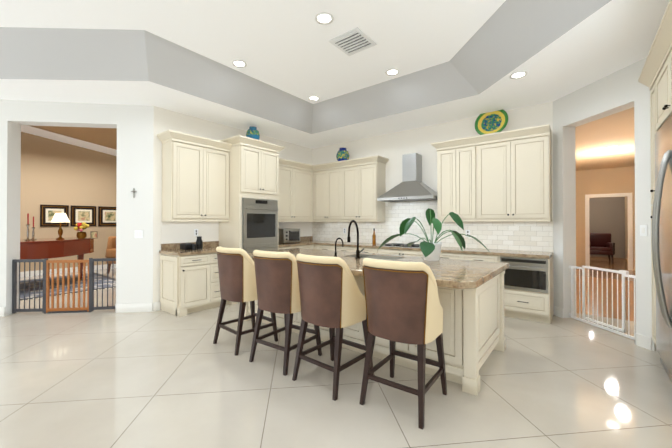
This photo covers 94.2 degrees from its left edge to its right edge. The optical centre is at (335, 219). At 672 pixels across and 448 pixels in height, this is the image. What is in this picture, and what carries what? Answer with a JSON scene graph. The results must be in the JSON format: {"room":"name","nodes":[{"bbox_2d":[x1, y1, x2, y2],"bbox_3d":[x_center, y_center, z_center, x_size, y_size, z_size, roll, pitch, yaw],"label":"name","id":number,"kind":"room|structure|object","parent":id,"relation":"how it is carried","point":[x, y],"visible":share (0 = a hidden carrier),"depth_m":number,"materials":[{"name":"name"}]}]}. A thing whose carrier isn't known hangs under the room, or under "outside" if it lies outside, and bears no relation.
{"room":"kitchen","nodes":[
{"label":"kitchen","id":0,"kind":"room"},
{"bbox_2d":[20,132,116,271],"bbox_3d":[-8.155,-0.748,7.321,0.200,4.300,10.060,0,-1,38],"label":"wall","id":1,"kind":"structure","parent":0,"point":[54,172],"depth_m":8.31,"materials":[{"name":"beige paint"}]},
{"bbox_2d":[40,204,68,226],"bbox_3d":[-7.342,-0.112,8.152,0.037,0.560,0.560,0,-1,38],"label":"picture","id":2,"kind":"object","parent":1,"relation":"attached to","point":[47,213],"visible":0.77,"depth_m":8.09,"materials":[{"name":"black"}]},
{"bbox_2d":[70,205,95,225],"bbox_3d":[-6.968,-0.109,8.626,0.037,0.560,0.560,0,-1,38],"label":"picture","id":3,"kind":"object","parent":1,"relation":"attached to","point":[85,214],"visible":0.9,"depth_m":8.61,"materials":[{"name":"black"}]},
{"bbox_2d":[98,206,115,225],"bbox_3d":[-6.590,-0.106,9.106,0.037,0.560,0.560,0,-1,38],"label":"picture","id":4,"kind":"object","parent":1,"relation":"attached to","point":[106,216],"visible":0.65,"depth_m":9.03,"materials":[{"name":"black wood"}]},
{"bbox_2d":[21,125,116,155],"bbox_3d":[-5.889,-2.378,5.506,5.620,1.590,10.000,0,-1,38],"label":"ceiling","id":5,"kind":"structure","parent":0,"point":[103,140],"depth_m":7.79,"materials":[{"name":"beige paint"}]},
{"bbox_2d":[0,100,153,315],"bbox_3d":[-4.426,-0.767,4.660,3.300,4.300,0.220,0,0,-7],"label":"wall","id":6,"kind":"structure","parent":0,"point":[133,125],"depth_m":4.69,"materials":[{"name":"white paint"}]},
{"bbox_2d":[134,230,142,237],"bbox_3d":[-2.972,0.213,4.707,0.120,0.120,0.010,0,0,-7],"label":"light switch","id":7,"kind":"object","parent":6,"relation":"attached to","point":[138,234],"visible":1,"depth_m":4.70,"materials":[{"name":"white plastic"}]},
{"bbox_2d":[161,136,208,219],"bbox_3d":[-2.395,-0.607,4.939,0.347,1.205,0.537,0,-1,38],"label":"upper cabinet","id":8,"kind":"object","parent":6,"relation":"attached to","point":[185,163],"depth_m":4.79,"materials":[{"name":"beige wood"}]},
{"bbox_2d":[161,236,312,251],"bbox_3d":[-1.634,0.429,6.160,0.020,0.100,3.431,0,-1,38],"label":"backsplash","id":9,"kind":"structure","parent":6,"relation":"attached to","point":[206,243],"depth_m":5.37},
{"bbox_2d":[0,264,651,349],"bbox_3d":[-1.345,1.331,6.538,11.442,0.130,15.490,0,-1,38],"label":"baseboard","id":10,"kind":"structure","parent":6,"relation":"attached to","point":[643,341],"depth_m":4.68,"materials":[{"name":"white"}]},
{"bbox_2d":[209,144,228,219],"bbox_3d":[-2.133,-0.605,5.271,0.347,1.205,0.537,0,-1,38],"label":"upper cabinet","id":11,"kind":"object","parent":0,"relation":"attached to","point":[218,157],"depth_m":5.21,"materials":[{"name":"beige wood"}]},
{"bbox_2d":[153,106,311,309],"bbox_3d":[-1.750,-0.756,6.204,0.200,4.300,3.560,0,-1,38],"label":"wall","id":12,"kind":"structure","parent":0,"point":[165,119],"depth_m":4.96,"materials":[{"name":"beige paint"}]},
{"bbox_2d":[281,164,296,219],"bbox_3d":[-1.226,-0.562,6.420,0.347,1.135,0.692,0,-1,38],"label":"upper cabinet","id":13,"kind":"object","parent":0,"relation":"attached to","point":[288,171],"depth_m":6.47,"materials":[{"name":"beige wood"}]},
{"bbox_2d":[281,240,304,247],"bbox_3d":[-1.020,0.501,6.436,0.641,0.040,0.984,0,-1,38],"label":"countertop","id":14,"kind":"structure","parent":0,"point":[295,244],"depth_m":6.22,"materials":[{"name":"beige stone"}]},
{"bbox_2d":[279,228,299,243],"bbox_3d":[-1.030,0.330,6.513,0.418,0.300,0.470,0,-1,38],"label":"toaster oven","id":15,"kind":"object","parent":14,"relation":"on","point":[289,235],"visible":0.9,"depth_m":6.34,"materials":[{"name":"silver metal"}]},
{"bbox_2d":[297,168,312,219],"bbox_3d":[-0.872,-0.559,6.868,0.347,1.135,0.677,0,-1,38],"label":"upper cabinet","id":16,"kind":"object","parent":0,"relation":"attached to","point":[304,175],"depth_m":6.83,"materials":[{"name":"beige wood"}]},
{"bbox_2d":[313,168,328,219],"bbox_3d":[-0.232,-0.558,7.046,0.481,1.135,0.347,0,-1,38],"label":"upper cabinet","id":17,"kind":"object","parent":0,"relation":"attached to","point":[320,175],"depth_m":6.91,"materials":[{"name":"beige wood"}]},
{"bbox_2d":[0,0,668,148],"bbox_3d":[-1.957,-1.901,2.559,9.000,0.322,9.950,0,-1,38],"label":"ceiling","id":18,"kind":"structure","parent":0,"point":[312,74],"depth_m":3.69,"materials":[{"name":"white paint"}]},
{"bbox_2d":[0,256,671,447],"bbox_3d":[-0.227,1.429,7.635,13.000,0.050,20.400,0,-1,38],"label":"floor","id":19,"kind":"structure","parent":0,"point":[108,378],"depth_m":2.52,"materials":[{"name":"white tile"}]},
{"bbox_2d":[12,258,115,313],"bbox_3d":[-4.031,0.978,4.673,1.454,0.810,0.057,0,0,-7],"label":"gate","id":20,"kind":"object","parent":19,"relation":"on","point":[45,308],"visible":0.98,"depth_m":4.65,"materials":[{"name":"grey"}]},
{"bbox_2d":[20,273,115,300],"bbox_3d":[-6.146,1.390,6.510,2.600,0.012,2.500,0,-1,38],"label":"rug","id":21,"kind":"object","parent":19,"relation":"on","point":[60,286],"visible":0.42,"depth_m":6.60,"materials":[{"name":"grey carpet"}]},
{"bbox_2d":[20,237,93,279],"bbox_3d":[-6.214,0.897,6.508,1.518,0.972,2.086,0,-1,38],"label":"grand piano","id":22,"kind":"object","parent":21,"relation":"on","point":[41,248],"visible":0.67,"depth_m":6.28,"materials":[{"name":"brown wood"}]},
{"bbox_2d":[25,213,32,239],"bbox_3d":[-6.237,0.139,6.323,0.100,0.540,0.097,0,-1,38],"label":"candlestick","id":23,"kind":"object","parent":22,"relation":"on","point":[27,224],"depth_m":6.31,"materials":[{"name":"silver metal"}]},
{"bbox_2d":[32,217,36,239],"bbox_3d":[-6.293,0.170,6.494,0.100,0.480,0.097,0,-1,38],"label":"candlestick","id":24,"kind":"object","parent":22,"relation":"on","point":[33,232],"depth_m":6.49,"materials":[{"name":"silver metal"}]},
{"bbox_2d":[51,213,69,238],"bbox_3d":[-5.960,0.132,6.754,0.320,0.560,0.320,0,-1,38],"label":"lamp","id":25,"kind":"object","parent":22,"relation":"on","point":[60,217],"visible":1,"depth_m":6.70,"materials":[{"name":"white fabric"}]},
{"bbox_2d":[74,222,88,238],"bbox_3d":[-5.617,0.232,6.897,0.241,0.363,0.262,0,-1,38],"label":"flower arrangement","id":26,"kind":"object","parent":22,"relation":"on","point":[80,227],"visible":1,"depth_m":6.85,"materials":[{"name":"yellow plant"}]},
{"bbox_2d":[90,231,97,238],"bbox_3d":[-5.399,0.338,6.960,0.067,0.168,0.130,0,-1,38],"label":"photo frame","id":27,"kind":"object","parent":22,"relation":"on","point":[93,234],"visible":1,"depth_m":6.95,"materials":[{"name":"silver metal"}]},
{"bbox_2d":[105,236,115,273],"bbox_3d":[-5.632,0.921,8.462,0.737,0.978,0.740,0,0,8],"label":"armchair","id":28,"kind":"object","parent":19,"relation":"on","point":[111,249],"visible":0.23,"depth_m":8.14,"materials":[{"name":"brown fabric"}]},
{"bbox_2d":[159,252,212,316],"bbox_3d":[-2.321,0.947,4.795,0.627,0.875,0.481,0,-1,38],"label":"base cabinet","id":29,"kind":"object","parent":19,"relation":"on","point":[186,282],"depth_m":4.61,"materials":[{"name":"beige wood"}]},
{"bbox_2d":[165,248,216,255],"bbox_3d":[-2.159,0.491,4.992,0.641,0.040,0.995,0,-1,38],"label":"countertop","id":30,"kind":"structure","parent":29,"relation":"on","point":[176,251],"depth_m":4.66,"materials":[{"name":"beige stone"}]},
{"bbox_2d":[180,236,202,249],"bbox_3d":[-2.263,0.369,4.973,0.270,0.200,0.325,0,-1,38],"label":"telephone","id":31,"kind":"object","parent":30,"relation":"on","point":[193,246],"visible":1,"depth_m":4.90,"materials":[{"name":"black plastic"}]},
{"bbox_2d":[213,252,220,307],"bbox_3d":[-2.113,0.949,5.059,0.627,0.875,0.307,0,-1,38],"label":"base cabinet","id":32,"kind":"object","parent":19,"relation":"on","point":[216,285],"depth_m":4.87,"materials":[{"name":"beige wood"}]},
{"bbox_2d":[226,301,236,304],"bbox_3d":[-1.937,0.950,5.282,0.627,0.875,0.260,0,-1,38],"label":"base cabinet","id":33,"kind":"object","parent":19,"relation":"on","point":[227,302],"depth_m":5.12,"materials":[{"name":"beige wood"}]},
{"bbox_2d":[213,246,277,355],"bbox_3d":[-1.024,0.834,3.512,0.555,1.082,0.579,0,-1,38],"label":"bar stool","id":34,"kind":"object","parent":19,"relation":"on","point":[237,276],"visible":0.73,"depth_m":3.26,"materials":[{"name":"brown leather"}]},
{"bbox_2d":[217,140,280,303],"bbox_3d":[-1.572,0.053,5.707,0.681,2.675,0.850,0,-1,38],"label":"tall cabinet","id":35,"kind":"object","parent":19,"relation":"on","point":[249,194],"depth_m":5.40,"materials":[{"name":"beige wood"}]},
{"bbox_2d":[246,126,259,139],"bbox_3d":[-1.510,-1.531,5.675,0.250,0.300,0.250,0,-1,38],"label":"vase","id":36,"kind":"object","parent":35,"relation":"on","point":[253,132],"visible":0.71,"depth_m":5.58,"materials":[{"name":"blue ceramic"}]},
{"bbox_2d":[249,250,321,375],"bbox_3d":[-0.494,0.831,3.092,0.556,1.082,0.574,0,-1,38],"label":"bar stool","id":37,"kind":"object","parent":19,"relation":"on","point":[277,282],"visible":0.83,"depth_m":2.85,"materials":[{"name":"brown leather"}]},
{"bbox_2d":[301,244,312,248],"bbox_3d":[-0.881,0.959,6.620,0.627,0.875,0.582,0,-1,38],"label":"base cabinet","id":38,"kind":"object","parent":19,"relation":"on","point":[309,246],"depth_m":6.49,"materials":[{"name":"beige wood"}]},
{"bbox_2d":[313,244,336,250],"bbox_3d":[-0.035,0.960,6.699,0.636,0.875,0.630,0,-1,38],"label":"base cabinet","id":39,"kind":"object","parent":19,"relation":"on","point":[315,246],"depth_m":6.45,"materials":[{"name":"beige wood"}]},
{"bbox_2d":[292,253,373,400],"bbox_3d":[-0.032,0.829,2.712,0.555,1.082,0.570,0,-1,38],"label":"bar stool","id":40,"kind":"object","parent":19,"relation":"on","point":[332,298],"visible":0.98,"depth_m":2.48,"materials":[{"name":"brown leather"}]},
{"bbox_2d":[337,244,356,251],"bbox_3d":[0.364,0.958,6.385,0.607,0.875,0.630,0,-1,38],"label":"base cabinet","id":41,"kind":"object","parent":19,"relation":"on","point":[339,246],"depth_m":6.13,"materials":[{"name":"beige wood"}]},
{"bbox_2d":[359,248,380,253],"bbox_3d":[0.759,0.956,6.073,0.627,0.875,0.630,0,-1,38],"label":"base cabinet","id":42,"kind":"object","parent":19,"relation":"on","point":[366,250],"depth_m":5.77,"materials":[{"name":"beige wood"}]},
{"bbox_2d":[244,272,505,395],"bbox_3d":[0.247,0.946,3.832,3.070,0.862,1.164,0,-1,38],"label":"kitchen island","id":43,"kind":"object","parent":19,"relation":"on","point":[471,295],"depth_m":2.69,"materials":[{"name":"beige wood"}]},
{"bbox_2d":[247,248,507,291],"bbox_3d":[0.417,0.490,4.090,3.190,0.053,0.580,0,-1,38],"label":"island countertop","id":44,"kind":"structure","parent":43,"relation":"on","point":[463,263],"depth_m":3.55,"materials":[{"name":"beige stone"}]},
{"bbox_2d":[336,220,363,259],"bbox_3d":[0.182,0.231,3.850,0.439,0.463,0.134,0,-1,38],"label":"faucet","id":45,"kind":"object","parent":44,"relation":"on","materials":[{"name":"black metal"}]},
{"bbox_2d":[360,252,399,259],"bbox_3d":[0.484,0.577,3.941,0.704,0.221,0.434,0,-1,38],"label":"sink","id":46,"kind":"object","parent":44,"relation":"in","point":[361,254],"depth_m":4.08,"materials":[{"name":"silver metal"}]},
{"bbox_2d":[378,208,489,260],"bbox_3d":[1.064,0.158,3.535,1.146,0.604,0.907,0,-1,38],"label":"potted plant","id":47,"kind":"object","parent":44,"relation":"on","point":[431,250],"visible":1,"depth_m":3.50,"materials":[{"name":"green plant"}]},
{"bbox_2d":[381,248,404,255],"bbox_3d":[1.137,0.954,5.775,0.603,0.875,0.630,0,-1,38],"label":"base cabinet","id":48,"kind":"object","parent":19,"relation":"on","point":[392,251],"depth_m":5.48,"materials":[{"name":"beige wood"}]},
{"bbox_2d":[359,258,446,429],"bbox_3d":[0.520,0.826,2.379,0.556,1.082,0.570,0,-1,38],"label":"bar stool","id":49,"kind":"object","parent":19,"relation":"on","point":[402,301],"visible":1,"depth_m":2.16,"materials":[{"name":"brown leather"}]},
{"bbox_2d":[405,248,422,256],"bbox_3d":[1.495,0.952,5.492,0.537,0.875,0.630,0,-1,38],"label":"base cabinet","id":50,"kind":"object","parent":19,"relation":"on","point":[408,251],"depth_m":5.25,"materials":[{"name":"beige wood"}]},
{"bbox_2d":[440,252,460,259],"bbox_3d":[1.880,0.949,5.189,0.576,0.875,0.630,0,-1,38],"label":"base cabinet","id":51,"kind":"object","parent":19,"relation":"on","point":[448,255],"depth_m":4.87,"materials":[{"name":"beige wood"}]},
{"bbox_2d":[461,252,500,261],"bbox_3d":[2.307,0.947,4.852,0.512,0.875,0.630,0,-1,38],"label":"base cabinet","id":52,"kind":"object","parent":19,"relation":"on","point":[476,256],"depth_m":4.60,"materials":[{"name":"beige wood"}]},
{"bbox_2d":[501,256,552,323],"bbox_3d":[2.745,0.945,4.506,0.604,0.875,0.630,0,-1,38],"label":"base cabinet","id":53,"kind":"object","parent":19,"relation":"on","point":[528,280],"depth_m":4.24,"materials":[{"name":"beige wood"}]},
{"bbox_2d":[305,240,552,255],"bbox_3d":[1.104,0.496,5.797,4.776,0.040,0.641,0,-1,38],"label":"countertop","id":54,"kind":"structure","parent":53,"relation":"on","point":[493,251],"depth_m":4.97,"materials":[{"name":"beige stone"}]},
{"bbox_2d":[372,228,375,243],"bbox_3d":[0.749,0.323,6.135,0.068,0.310,0.066,0,-1,38],"label":"oil bottle","id":55,"kind":"object","parent":54,"relation":"on","point":[373,238],"visible":1,"depth_m":6.11,"materials":[{"name":"brown glass"}]},
{"bbox_2d":[590,233,614,262],"bbox_3d":[8.993,0.937,10.687,0.740,0.978,0.737,0,0,33],"label":"armchair","id":56,"kind":"object","parent":19,"relation":"on","point":[601,244],"visible":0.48,"depth_m":10.66,"materials":[{"name":"red leather"}]},
{"bbox_2d":[638,0,671,380],"bbox_3d":[2.720,-0.075,2.079,0.769,2.880,2.637,0,-1,38],"label":"tall cabinet","id":57,"kind":"object","parent":19,"relation":"on","point":[655,77],"visible":1,"depth_m":2.66,"materials":[{"name":"beige"}]},
{"bbox_2d":[652,115,671,380],"bbox_3d":[2.959,0.262,2.385,0.763,2.210,1.232,0,-1,38],"label":"refrigerator","id":58,"kind":"object","parent":57,"relation":"in","point":[662,204],"depth_m":2.62,"materials":[{"name":"grey metal"}]},
{"bbox_2d":[329,164,344,219],"bbox_3d":[0.074,-0.559,6.805,0.525,1.135,0.347,0,-1,38],"label":"upper cabinet","id":59,"kind":"object","parent":0,"relation":"attached to","point":[336,175],"depth_m":6.62,"materials":[{"name":"beige wood"}]},
{"bbox_2d":[336,148,349,160],"bbox_3d":[0.145,-1.376,6.674,0.290,0.305,0.290,0,-1,38],"label":"cobalt vase","id":60,"kind":"object","parent":59,"relation":"on","point":[342,154],"visible":0.75,"depth_m":6.57,"materials":[{"name":"blue"}]},
{"bbox_2d":[345,164,360,219],"bbox_3d":[0.397,-0.561,6.550,0.526,1.135,0.347,0,-1,38],"label":"upper cabinet","id":61,"kind":"object","parent":0,"relation":"attached to","point":[352,171],"depth_m":6.37,"materials":[{"name":"beige wood"}]},
{"bbox_2d":[361,160,384,219],"bbox_3d":[0.702,-0.563,6.309,0.480,1.135,0.347,0,-1,38],"label":"upper cabinet","id":62,"kind":"object","parent":0,"relation":"attached to","point":[372,171],"depth_m":6.14,"materials":[{"name":"beige wood"}]},
{"bbox_2d":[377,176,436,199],"bbox_3d":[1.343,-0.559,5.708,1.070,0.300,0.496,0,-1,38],"label":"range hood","id":63,"kind":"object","parent":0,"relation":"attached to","point":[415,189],"depth_m":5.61,"materials":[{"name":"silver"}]},
{"bbox_2d":[402,153,421,179],"bbox_3d":[1.417,-0.959,5.805,0.270,0.500,0.256,0,-1,38],"label":"hood chimney","id":64,"kind":"object","parent":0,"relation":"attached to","point":[411,163],"depth_m":5.71,"materials":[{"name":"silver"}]},
{"bbox_2d":[312,102,553,314],"bbox_3d":[1.278,-0.756,6.183,4.980,4.300,0.160,0,-1,38],"label":"wall","id":65,"kind":"structure","parent":0,"point":[393,148],"depth_m":5.81,"materials":[{"name":"beige paint"}]},
{"bbox_2d":[377,153,436,201],"bbox_3d":[1.342,-0.783,5.708,1.070,0.853,0.499,0,-1,38],"label":"range hood","id":66,"kind":"object","parent":65,"relation":"attached to","point":[411,188],"depth_m":5.67,"materials":[{"name":"silver metal"}]},
{"bbox_2d":[437,144,460,219],"bbox_3d":[1.963,-0.605,5.314,0.372,1.205,0.347,0,-1,38],"label":"upper cabinet","id":67,"kind":"object","parent":0,"relation":"attached to","point":[448,159],"depth_m":5.17,"materials":[{"name":"beige wood"}]},
{"bbox_2d":[461,140,480,219],"bbox_3d":[2.193,-0.606,5.133,0.441,1.205,0.347,0,-1,38],"label":"upper cabinet","id":68,"kind":"object","parent":0,"relation":"attached to","point":[470,153],"depth_m":4.96,"materials":[{"name":"beige wood"}]},
{"bbox_2d":[475,109,507,134],"bbox_3d":[2.466,-1.557,4.966,0.490,0.478,0.130,0,-1,38],"label":"decorative plate","id":69,"kind":"object","parent":68,"relation":"on","point":[491,122],"visible":0.92,"depth_m":4.98,"materials":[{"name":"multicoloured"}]},
{"bbox_2d":[481,136,516,219],"bbox_3d":[2.495,-0.608,4.895,0.603,1.205,0.347,0,-1,38],"label":"upper cabinet","id":70,"kind":"object","parent":0,"relation":"attached to","point":[498,157],"depth_m":4.70,"materials":[{"name":"beige wood"}]},
{"bbox_2d":[553,57,656,350],"bbox_3d":[3.359,-0.232,3.941,0.200,3.220,1.300,0,0,-7],"label":"wall","id":71,"kind":"structure","parent":0,"point":[623,89],"depth_m":3.88,"materials":[{"name":"white paint"}]},
{"bbox_2d":[517,132,552,219],"bbox_3d":[2.852,-0.610,4.613,0.534,1.205,0.347,0,-1,38],"label":"upper cabinet","id":72,"kind":"object","parent":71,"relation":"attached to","point":[534,151],"depth_m":4.43,"materials":[{"name":"beige wood"}]},
{"bbox_2d":[569,265,634,339],"bbox_3d":[3.358,0.982,3.937,0.048,0.768,0.941,0,0,-7],"label":"baby gate","id":73,"kind":"object","parent":71,"relation":"attached to","point":[624,273],"visible":0.85,"depth_m":3.93,"materials":[{"name":"white metal"}]},
{"bbox_2d":[640,225,646,235],"bbox_3d":[3.318,0.114,3.370,0.010,0.120,0.070,0,0,-7],"label":"light switch","id":74,"kind":"object","parent":71,"relation":"attached to","point":[643,230],"visible":1,"depth_m":3.37,"materials":[{"name":"white plastic"}]},
{"bbox_2d":[575,107,634,170],"bbox_3d":[6.541,-1.545,8.081,2.500,0.095,11.350,0,-1,38],"label":"ceiling","id":75,"kind":"structure","parent":0,"point":[606,142],"depth_m":6.15,"materials":[{"name":"beige paint"}]},
{"bbox_2d":[576,166,634,269],"bbox_3d":[7.904,-0.085,9.217,1.780,3.000,0.140,0,-1,38],"label":"wall","id":76,"kind":"structure","parent":0,"point":[609,180],"depth_m":9.24,"materials":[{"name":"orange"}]},
{"bbox_2d":[585,193,632,269],"bbox_3d":[7.921,0.324,9.091,1.040,2.180,0.027,0,-1,38],"label":"door frame","id":77,"kind":"structure","parent":76,"relation":"attached to","point":[630,236],"depth_m":8.96,"materials":[{"name":"white wood"}]},
{"bbox_2d":[589,197,624,257],"bbox_3d":[10.053,-0.062,12.401,2.350,3.000,0.200,0,-1,38],"label":"wall","id":78,"kind":"structure","parent":0,"point":[606,214],"depth_m":11.92,"materials":[{"name":"beige paint"}]},
{"bbox_2d":[625,197,626,259],"bbox_3d":[7.495,-0.098,7.375,0.140,3.000,11.260,0,-1,38],"label":"wall","id":79,"kind":"structure","parent":0,"point":[626,228],"depth_m":11.28,"materials":[{"name":"beige paint"}]}
]}

